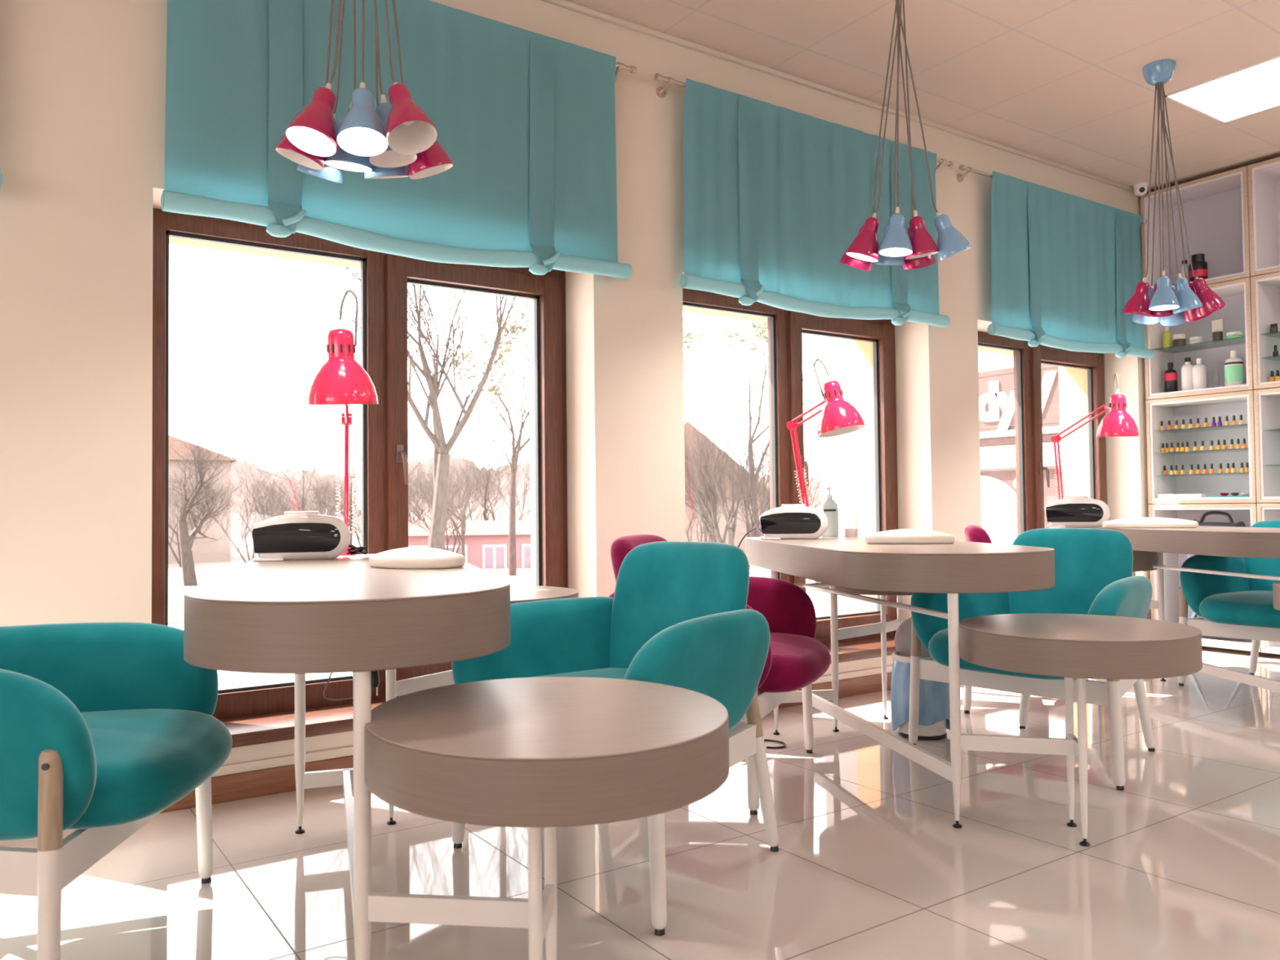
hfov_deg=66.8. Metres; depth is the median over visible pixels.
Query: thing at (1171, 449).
nail polish
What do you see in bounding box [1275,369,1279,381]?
nail polish
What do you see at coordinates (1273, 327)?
jar
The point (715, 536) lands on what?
bare tree
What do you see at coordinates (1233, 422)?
nail polish
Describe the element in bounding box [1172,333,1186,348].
jar
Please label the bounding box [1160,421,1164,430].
nail polish
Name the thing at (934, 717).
waste bin
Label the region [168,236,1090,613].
window reveal
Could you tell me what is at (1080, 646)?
desk
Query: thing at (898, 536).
cushion
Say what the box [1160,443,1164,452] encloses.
nail polish
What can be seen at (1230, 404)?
shelf
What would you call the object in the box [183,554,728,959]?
desk
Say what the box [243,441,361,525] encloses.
bare shrub
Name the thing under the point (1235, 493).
dish
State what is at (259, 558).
tray
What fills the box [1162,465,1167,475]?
nail polish
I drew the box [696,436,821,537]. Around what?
bare shrub
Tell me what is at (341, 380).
desk lamp
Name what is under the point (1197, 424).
nail polish
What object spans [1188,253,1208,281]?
storage jar
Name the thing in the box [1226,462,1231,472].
nail polish
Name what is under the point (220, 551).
house
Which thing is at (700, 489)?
bare shrub
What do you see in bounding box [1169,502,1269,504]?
wall
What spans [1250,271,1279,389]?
upper cabinet
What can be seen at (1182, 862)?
floor
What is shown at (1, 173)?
blind
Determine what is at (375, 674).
power cable
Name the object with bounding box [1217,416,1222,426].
nail polish
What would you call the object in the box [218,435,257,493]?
bare tree
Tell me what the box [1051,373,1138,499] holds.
desk lamp
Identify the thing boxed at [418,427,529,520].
bare shrub
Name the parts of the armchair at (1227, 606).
leg, leg, armrest, seat, leg, backrest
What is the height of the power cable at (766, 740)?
0.007 m
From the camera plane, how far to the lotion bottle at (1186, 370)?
5.96 m
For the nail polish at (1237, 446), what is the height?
0.061 m
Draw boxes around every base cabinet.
[1147,502,1274,652]
[1257,502,1279,653]
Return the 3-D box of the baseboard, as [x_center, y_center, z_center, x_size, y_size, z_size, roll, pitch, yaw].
[-1.883,0.949,2.587,12.230,0.082,0.016,0,-2,-34]
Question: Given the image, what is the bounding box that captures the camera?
[1132,182,1149,196]
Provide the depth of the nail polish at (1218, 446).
5.81 m
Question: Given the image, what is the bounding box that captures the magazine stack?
[1157,493,1216,497]
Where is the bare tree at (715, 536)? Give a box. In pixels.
[684,371,821,568]
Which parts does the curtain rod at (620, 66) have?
rod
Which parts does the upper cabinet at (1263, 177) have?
panel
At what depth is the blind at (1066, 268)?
5.53 m
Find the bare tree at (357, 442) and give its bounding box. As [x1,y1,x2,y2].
[243,354,446,548]
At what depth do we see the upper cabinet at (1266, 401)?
5.56 m
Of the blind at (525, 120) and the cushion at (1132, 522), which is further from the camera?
the cushion at (1132, 522)
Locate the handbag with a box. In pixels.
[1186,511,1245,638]
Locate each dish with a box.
[1231,492,1239,495]
[1240,492,1249,495]
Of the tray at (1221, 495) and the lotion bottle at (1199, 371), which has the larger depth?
the lotion bottle at (1199, 371)
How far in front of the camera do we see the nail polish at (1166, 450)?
6.06 m
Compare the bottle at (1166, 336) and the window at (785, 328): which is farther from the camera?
the bottle at (1166, 336)
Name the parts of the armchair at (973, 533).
leg, backrest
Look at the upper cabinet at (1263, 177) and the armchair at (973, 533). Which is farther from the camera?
the upper cabinet at (1263, 177)
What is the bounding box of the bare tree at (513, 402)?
[493,401,530,485]
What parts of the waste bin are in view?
lid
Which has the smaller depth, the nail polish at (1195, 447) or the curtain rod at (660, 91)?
the curtain rod at (660, 91)
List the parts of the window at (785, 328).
handle, sash, sill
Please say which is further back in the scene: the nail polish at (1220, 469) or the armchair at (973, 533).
the nail polish at (1220, 469)
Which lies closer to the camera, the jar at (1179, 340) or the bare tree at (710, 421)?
the jar at (1179, 340)
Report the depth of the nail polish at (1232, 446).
5.75 m
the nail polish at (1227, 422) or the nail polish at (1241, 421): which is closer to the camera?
the nail polish at (1241, 421)
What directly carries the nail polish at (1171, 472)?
on the shelf at (1230, 404)
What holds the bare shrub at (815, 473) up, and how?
on the ground
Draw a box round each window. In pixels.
[151,208,568,747]
[682,288,897,663]
[977,331,1149,618]
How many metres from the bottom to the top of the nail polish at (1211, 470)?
0.061 m
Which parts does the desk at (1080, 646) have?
leg, floor rail, leg, cross rail, rail, floor rail, leg, cross rail, leg, leg, cross rail, leg, cross rail, leg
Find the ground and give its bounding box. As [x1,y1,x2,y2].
[168,573,822,688]
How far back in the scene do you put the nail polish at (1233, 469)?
5.74 m
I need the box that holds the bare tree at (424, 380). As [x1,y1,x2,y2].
[319,380,479,481]
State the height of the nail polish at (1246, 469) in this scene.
0.061 m
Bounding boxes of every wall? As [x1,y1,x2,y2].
[0,0,1169,777]
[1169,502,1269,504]
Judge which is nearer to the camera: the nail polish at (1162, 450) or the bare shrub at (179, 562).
the nail polish at (1162, 450)
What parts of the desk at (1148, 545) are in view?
cross rail, leg, rail, floor rail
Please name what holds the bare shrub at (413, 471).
on the park
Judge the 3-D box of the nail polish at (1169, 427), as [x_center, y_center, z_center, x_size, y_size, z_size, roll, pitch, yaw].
[3.308,-0.342,6.059,0.025,0.061,0.025,0,-2,-34]
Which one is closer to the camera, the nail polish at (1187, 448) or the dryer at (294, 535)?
the dryer at (294, 535)
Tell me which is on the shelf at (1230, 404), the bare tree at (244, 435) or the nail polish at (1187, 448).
the nail polish at (1187, 448)
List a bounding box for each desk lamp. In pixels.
[306,289,377,555]
[786,358,865,507]
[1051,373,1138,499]
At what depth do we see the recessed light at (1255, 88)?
4.68 m
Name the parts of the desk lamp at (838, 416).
arm, arm, cord, lamp shade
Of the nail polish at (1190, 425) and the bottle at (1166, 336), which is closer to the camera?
the nail polish at (1190, 425)
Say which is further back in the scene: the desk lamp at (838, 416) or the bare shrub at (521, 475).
the bare shrub at (521, 475)
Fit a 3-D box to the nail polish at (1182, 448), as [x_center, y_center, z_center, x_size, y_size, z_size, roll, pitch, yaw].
[3.353,-0.204,5.991,0.025,0.061,0.025,0,-2,-34]
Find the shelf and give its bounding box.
[510,585,577,601]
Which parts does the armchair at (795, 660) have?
backrest, armrest, leg, armrest, seat, leg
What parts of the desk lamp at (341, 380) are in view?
lamp shade, arm, arm, cord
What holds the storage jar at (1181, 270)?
in the shelf at (1215, 206)
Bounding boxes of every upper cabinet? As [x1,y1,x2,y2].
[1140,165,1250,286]
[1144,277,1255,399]
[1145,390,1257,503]
[1247,156,1279,276]
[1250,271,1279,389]
[1253,387,1279,502]
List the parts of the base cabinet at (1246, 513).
panel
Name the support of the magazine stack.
on the shelf at (1230, 404)
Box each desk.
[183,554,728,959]
[745,535,1202,846]
[1048,525,1279,692]
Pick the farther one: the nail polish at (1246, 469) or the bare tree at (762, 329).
the bare tree at (762, 329)
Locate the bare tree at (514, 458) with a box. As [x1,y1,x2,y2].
[407,291,529,575]
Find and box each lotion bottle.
[1164,362,1177,392]
[1181,357,1193,391]
[1191,358,1207,389]
[1224,350,1244,386]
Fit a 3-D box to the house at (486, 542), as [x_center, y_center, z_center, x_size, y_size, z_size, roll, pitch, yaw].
[-5.049,3.166,39.949,9.600,3.000,5.600,0,-2,-4]
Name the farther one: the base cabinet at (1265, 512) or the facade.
the facade
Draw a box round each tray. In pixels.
[252,555,283,561]
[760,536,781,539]
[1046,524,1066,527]
[1208,495,1249,497]
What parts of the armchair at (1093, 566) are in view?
leg, leg, armrest, seat, leg, backrest, leg, leg, armrest, leg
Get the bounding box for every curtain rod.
[614,62,636,83]
[653,72,953,172]
[956,164,1146,223]
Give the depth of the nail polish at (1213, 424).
5.83 m
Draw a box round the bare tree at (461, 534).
[408,444,519,557]
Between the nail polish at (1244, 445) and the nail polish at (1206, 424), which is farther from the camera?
the nail polish at (1206, 424)
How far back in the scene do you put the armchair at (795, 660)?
3.23 m
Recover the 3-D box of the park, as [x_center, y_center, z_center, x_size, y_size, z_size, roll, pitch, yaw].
[-33.650,4.780,75.614,150.000,0.070,113.000,0,-2,-34]
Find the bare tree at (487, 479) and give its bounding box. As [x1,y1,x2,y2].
[456,413,530,520]
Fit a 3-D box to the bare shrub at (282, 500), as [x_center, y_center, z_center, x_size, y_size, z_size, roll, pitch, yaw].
[-11.522,1.206,32.270,3.901,4.271,4.101,0,-2,-24]
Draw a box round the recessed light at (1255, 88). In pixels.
[1164,54,1279,123]
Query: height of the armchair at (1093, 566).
0.800 m
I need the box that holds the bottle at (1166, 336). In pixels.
[1162,325,1172,349]
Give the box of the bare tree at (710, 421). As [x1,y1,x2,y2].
[684,421,767,542]
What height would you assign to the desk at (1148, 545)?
0.768 m
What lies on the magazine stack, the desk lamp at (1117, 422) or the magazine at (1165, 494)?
the magazine at (1165, 494)
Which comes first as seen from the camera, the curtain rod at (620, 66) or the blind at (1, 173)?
the blind at (1, 173)
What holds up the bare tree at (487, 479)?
on the park
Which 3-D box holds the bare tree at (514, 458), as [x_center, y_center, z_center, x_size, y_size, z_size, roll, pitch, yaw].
[-4.503,-2.983,32.788,9.459,12.490,9.784,-1,-2,10]
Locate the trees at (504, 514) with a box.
[231,453,821,538]
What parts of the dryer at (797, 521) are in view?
handle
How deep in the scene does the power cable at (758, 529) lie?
3.99 m
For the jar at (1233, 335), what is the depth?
5.74 m
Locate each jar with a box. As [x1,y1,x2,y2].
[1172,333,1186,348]
[1178,259,1189,281]
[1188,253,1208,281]
[1189,336,1203,346]
[1226,331,1243,341]
[1270,323,1278,334]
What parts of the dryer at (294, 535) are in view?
handle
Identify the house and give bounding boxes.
[168,435,238,564]
[408,520,530,568]
[684,421,769,553]
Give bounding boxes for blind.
[0,168,2,190]
[160,0,632,279]
[679,78,950,327]
[986,171,1154,358]
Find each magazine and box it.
[1157,493,1215,495]
[1157,494,1216,497]
[1157,496,1208,497]
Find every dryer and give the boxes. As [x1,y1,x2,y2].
[250,511,350,561]
[759,503,827,539]
[1044,496,1110,527]
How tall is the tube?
0.135 m
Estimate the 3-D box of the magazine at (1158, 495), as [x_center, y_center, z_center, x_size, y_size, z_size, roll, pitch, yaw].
[3.374,0.098,5.983,0.190,0.007,0.260,0,-2,-34]
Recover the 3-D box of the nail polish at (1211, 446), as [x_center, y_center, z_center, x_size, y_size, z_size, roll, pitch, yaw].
[3.450,-0.209,5.849,0.025,0.061,0.025,0,-2,-34]
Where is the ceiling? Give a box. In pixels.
[564,0,1279,192]
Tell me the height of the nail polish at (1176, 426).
0.061 m
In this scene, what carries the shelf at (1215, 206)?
attached to the wall at (1206, 503)
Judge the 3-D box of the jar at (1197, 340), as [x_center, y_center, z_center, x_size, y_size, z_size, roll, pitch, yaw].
[3.412,-0.851,5.948,0.072,0.048,0.070,0,-2,-34]
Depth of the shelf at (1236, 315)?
6.00 m
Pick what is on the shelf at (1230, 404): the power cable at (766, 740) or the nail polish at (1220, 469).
the nail polish at (1220, 469)
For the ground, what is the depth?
13.51 m
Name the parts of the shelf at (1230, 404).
glass shelf, glass shelf, glass shelf, panel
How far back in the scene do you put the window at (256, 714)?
3.54 m
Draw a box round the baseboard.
[160,671,892,813]
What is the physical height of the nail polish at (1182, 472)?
0.061 m
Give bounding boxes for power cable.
[323,673,353,700]
[346,544,368,555]
[370,670,379,695]
[737,528,764,546]
[764,738,786,748]
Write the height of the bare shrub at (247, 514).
4.544 m
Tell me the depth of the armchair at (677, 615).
2.54 m
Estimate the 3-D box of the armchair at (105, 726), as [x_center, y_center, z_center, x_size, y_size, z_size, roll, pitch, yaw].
[-1.238,0.565,1.967,0.712,0.800,0.780,0,-2,-5]
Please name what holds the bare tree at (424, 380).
on the park
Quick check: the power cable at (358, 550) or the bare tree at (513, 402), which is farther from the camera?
the bare tree at (513, 402)
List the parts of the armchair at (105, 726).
armrest, leg, leg, armrest, seat, leg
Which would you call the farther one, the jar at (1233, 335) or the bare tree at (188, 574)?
the bare tree at (188, 574)
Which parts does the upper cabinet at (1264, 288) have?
glass shelf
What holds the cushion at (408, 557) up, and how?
on the desk at (535, 753)
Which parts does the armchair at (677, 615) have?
leg, armrest, seat, leg, backrest, armrest, leg, leg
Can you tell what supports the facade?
on the ground
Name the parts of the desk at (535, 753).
leg, floor rail, floor rail, leg, leg, cross rail, cross rail, leg, cross rail, leg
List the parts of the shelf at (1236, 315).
glass shelf, panel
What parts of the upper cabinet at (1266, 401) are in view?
glass shelf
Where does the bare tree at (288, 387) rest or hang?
on the park
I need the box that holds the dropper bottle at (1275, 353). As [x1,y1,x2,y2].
[1272,345,1278,355]
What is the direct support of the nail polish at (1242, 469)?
on the shelf at (1230, 404)
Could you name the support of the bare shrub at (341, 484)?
on the park
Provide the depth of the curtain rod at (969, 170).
5.12 m
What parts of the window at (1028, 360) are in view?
frame, handle, sash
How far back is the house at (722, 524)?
44.91 m
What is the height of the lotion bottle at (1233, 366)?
0.220 m
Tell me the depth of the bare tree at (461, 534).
30.45 m
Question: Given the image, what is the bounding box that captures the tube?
[1212,319,1223,342]
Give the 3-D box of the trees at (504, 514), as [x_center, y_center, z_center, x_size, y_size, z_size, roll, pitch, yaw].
[-2.608,0.517,75.171,124.654,7.811,84.656,0,-2,-34]
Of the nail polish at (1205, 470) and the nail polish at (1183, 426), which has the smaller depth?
the nail polish at (1205, 470)
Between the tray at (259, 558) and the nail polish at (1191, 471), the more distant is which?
the nail polish at (1191, 471)
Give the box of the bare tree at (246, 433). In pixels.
[215,433,313,518]
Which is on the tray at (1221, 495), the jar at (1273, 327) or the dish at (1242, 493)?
the dish at (1242, 493)
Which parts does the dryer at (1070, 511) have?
handle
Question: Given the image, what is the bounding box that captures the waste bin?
[890,617,950,740]
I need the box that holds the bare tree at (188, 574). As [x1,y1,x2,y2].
[168,395,271,586]
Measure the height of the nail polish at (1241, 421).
0.061 m
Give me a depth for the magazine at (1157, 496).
5.91 m
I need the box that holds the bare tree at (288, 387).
[226,386,360,511]
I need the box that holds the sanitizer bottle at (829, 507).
[821,486,838,537]
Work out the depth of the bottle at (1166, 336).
6.07 m
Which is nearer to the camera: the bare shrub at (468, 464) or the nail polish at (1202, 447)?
the nail polish at (1202, 447)
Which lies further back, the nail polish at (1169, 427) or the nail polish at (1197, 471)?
the nail polish at (1169, 427)
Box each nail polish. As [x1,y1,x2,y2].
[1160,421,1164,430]
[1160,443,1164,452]
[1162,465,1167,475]
[1164,443,1169,452]
[1167,420,1171,429]
[1168,465,1173,475]
[1169,442,1173,452]
[1173,465,1178,475]
[1174,419,1178,429]
[1175,442,1180,451]
[1180,441,1185,451]
[1180,464,1185,474]
[1181,419,1186,428]
[1185,441,1190,451]
[1188,418,1193,427]
[1189,464,1194,474]
[1192,441,1197,450]
[1195,417,1200,427]
[1195,464,1200,474]
[1200,440,1204,450]
[1202,463,1207,473]
[1204,417,1208,426]
[1209,440,1214,449]
[1209,463,1214,473]
[1211,417,1216,426]
[1216,440,1221,449]
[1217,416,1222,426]
[1218,463,1223,473]
[1222,439,1226,448]
[1224,415,1229,425]
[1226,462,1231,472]
[1229,439,1234,448]
[1231,415,1236,425]
[1231,462,1235,472]
[1235,438,1240,448]
[1238,414,1244,424]
[1239,462,1244,472]
[1241,438,1247,448]
[1244,462,1248,472]
[1269,370,1275,382]
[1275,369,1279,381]
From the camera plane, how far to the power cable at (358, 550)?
2.99 m
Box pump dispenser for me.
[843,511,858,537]
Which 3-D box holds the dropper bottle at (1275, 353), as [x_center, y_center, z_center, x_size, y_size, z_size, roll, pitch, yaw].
[3.648,-0.739,5.566,0.028,0.070,0.028,0,-2,-34]
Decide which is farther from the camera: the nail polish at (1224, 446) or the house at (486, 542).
the house at (486, 542)
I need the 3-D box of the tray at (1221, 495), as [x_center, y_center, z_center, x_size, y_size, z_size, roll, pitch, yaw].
[3.514,0.097,5.734,0.160,0.008,0.220,0,-2,-34]
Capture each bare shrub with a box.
[168,457,240,567]
[176,459,311,563]
[232,457,337,523]
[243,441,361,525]
[288,453,432,551]
[351,437,495,524]
[408,440,519,553]
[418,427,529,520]
[448,431,530,520]
[684,455,754,542]
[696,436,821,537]
[750,427,821,507]
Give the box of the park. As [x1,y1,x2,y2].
[168,536,770,610]
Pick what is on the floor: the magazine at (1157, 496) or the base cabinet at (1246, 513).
the base cabinet at (1246, 513)
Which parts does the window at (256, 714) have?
sill, handle, sash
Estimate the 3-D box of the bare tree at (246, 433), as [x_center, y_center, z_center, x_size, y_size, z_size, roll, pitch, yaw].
[-22.860,0.511,58.016,6.847,7.311,4.803,0,-2,-31]
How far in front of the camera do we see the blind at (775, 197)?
4.34 m
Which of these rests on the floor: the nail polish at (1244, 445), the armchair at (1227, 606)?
the armchair at (1227, 606)
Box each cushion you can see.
[368,546,465,568]
[865,528,955,544]
[1102,517,1198,528]
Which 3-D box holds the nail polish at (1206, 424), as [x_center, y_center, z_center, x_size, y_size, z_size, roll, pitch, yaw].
[3.432,-0.348,5.877,0.025,0.061,0.025,0,-2,-34]
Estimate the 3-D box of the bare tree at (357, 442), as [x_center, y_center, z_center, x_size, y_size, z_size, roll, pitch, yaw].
[-12.275,-1.257,40.284,7.452,9.627,8.324,-1,-2,20]
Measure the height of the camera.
0.070 m
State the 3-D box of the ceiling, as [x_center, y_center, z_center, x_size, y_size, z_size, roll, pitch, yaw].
[0.374,-2.043,-0.380,12.960,0.120,7.632,0,-2,-34]
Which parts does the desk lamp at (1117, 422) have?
arm, arm, cord, lamp shade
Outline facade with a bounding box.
[818,335,1061,616]
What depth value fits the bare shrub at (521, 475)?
49.70 m
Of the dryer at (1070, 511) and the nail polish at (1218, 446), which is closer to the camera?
the dryer at (1070, 511)
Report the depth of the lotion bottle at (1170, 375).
6.04 m
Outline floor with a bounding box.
[0,645,1279,959]
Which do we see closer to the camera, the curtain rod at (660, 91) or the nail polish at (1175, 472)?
the curtain rod at (660, 91)
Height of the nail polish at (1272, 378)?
0.070 m
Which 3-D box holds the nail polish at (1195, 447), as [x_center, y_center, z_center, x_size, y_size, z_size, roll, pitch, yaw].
[3.396,-0.206,5.929,0.025,0.061,0.025,0,-2,-34]
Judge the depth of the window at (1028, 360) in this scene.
5.81 m
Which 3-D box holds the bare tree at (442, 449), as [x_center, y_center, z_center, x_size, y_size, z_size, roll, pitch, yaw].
[-4.232,-3.088,20.094,7.320,12.018,7.111,0,-2,-8]
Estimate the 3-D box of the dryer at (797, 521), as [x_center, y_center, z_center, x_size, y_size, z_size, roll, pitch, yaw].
[0.637,0.172,4.016,0.278,0.144,0.178,-1,-2,11]
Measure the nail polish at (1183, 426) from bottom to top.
0.061 m
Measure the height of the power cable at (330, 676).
0.106 m
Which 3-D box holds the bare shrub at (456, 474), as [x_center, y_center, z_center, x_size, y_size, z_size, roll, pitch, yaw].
[-7.029,0.725,35.878,5.056,5.333,5.540,-2,-2,40]
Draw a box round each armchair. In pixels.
[0,622,232,959]
[451,541,778,936]
[608,534,831,815]
[908,528,1155,790]
[963,524,1096,713]
[1177,520,1279,685]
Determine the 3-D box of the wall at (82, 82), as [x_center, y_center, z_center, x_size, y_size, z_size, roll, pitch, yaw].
[-1.823,-0.423,2.986,12.760,3.085,0.540,0,-2,-34]
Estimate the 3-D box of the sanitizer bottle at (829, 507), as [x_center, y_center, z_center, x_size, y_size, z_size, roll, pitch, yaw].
[0.821,0.138,4.199,0.074,0.219,0.065,-1,-2,10]
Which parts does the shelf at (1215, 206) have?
panel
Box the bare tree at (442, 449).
[252,254,528,549]
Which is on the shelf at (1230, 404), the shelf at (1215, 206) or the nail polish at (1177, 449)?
the nail polish at (1177, 449)
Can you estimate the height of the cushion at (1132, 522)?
0.052 m
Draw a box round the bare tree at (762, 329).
[683,315,819,567]

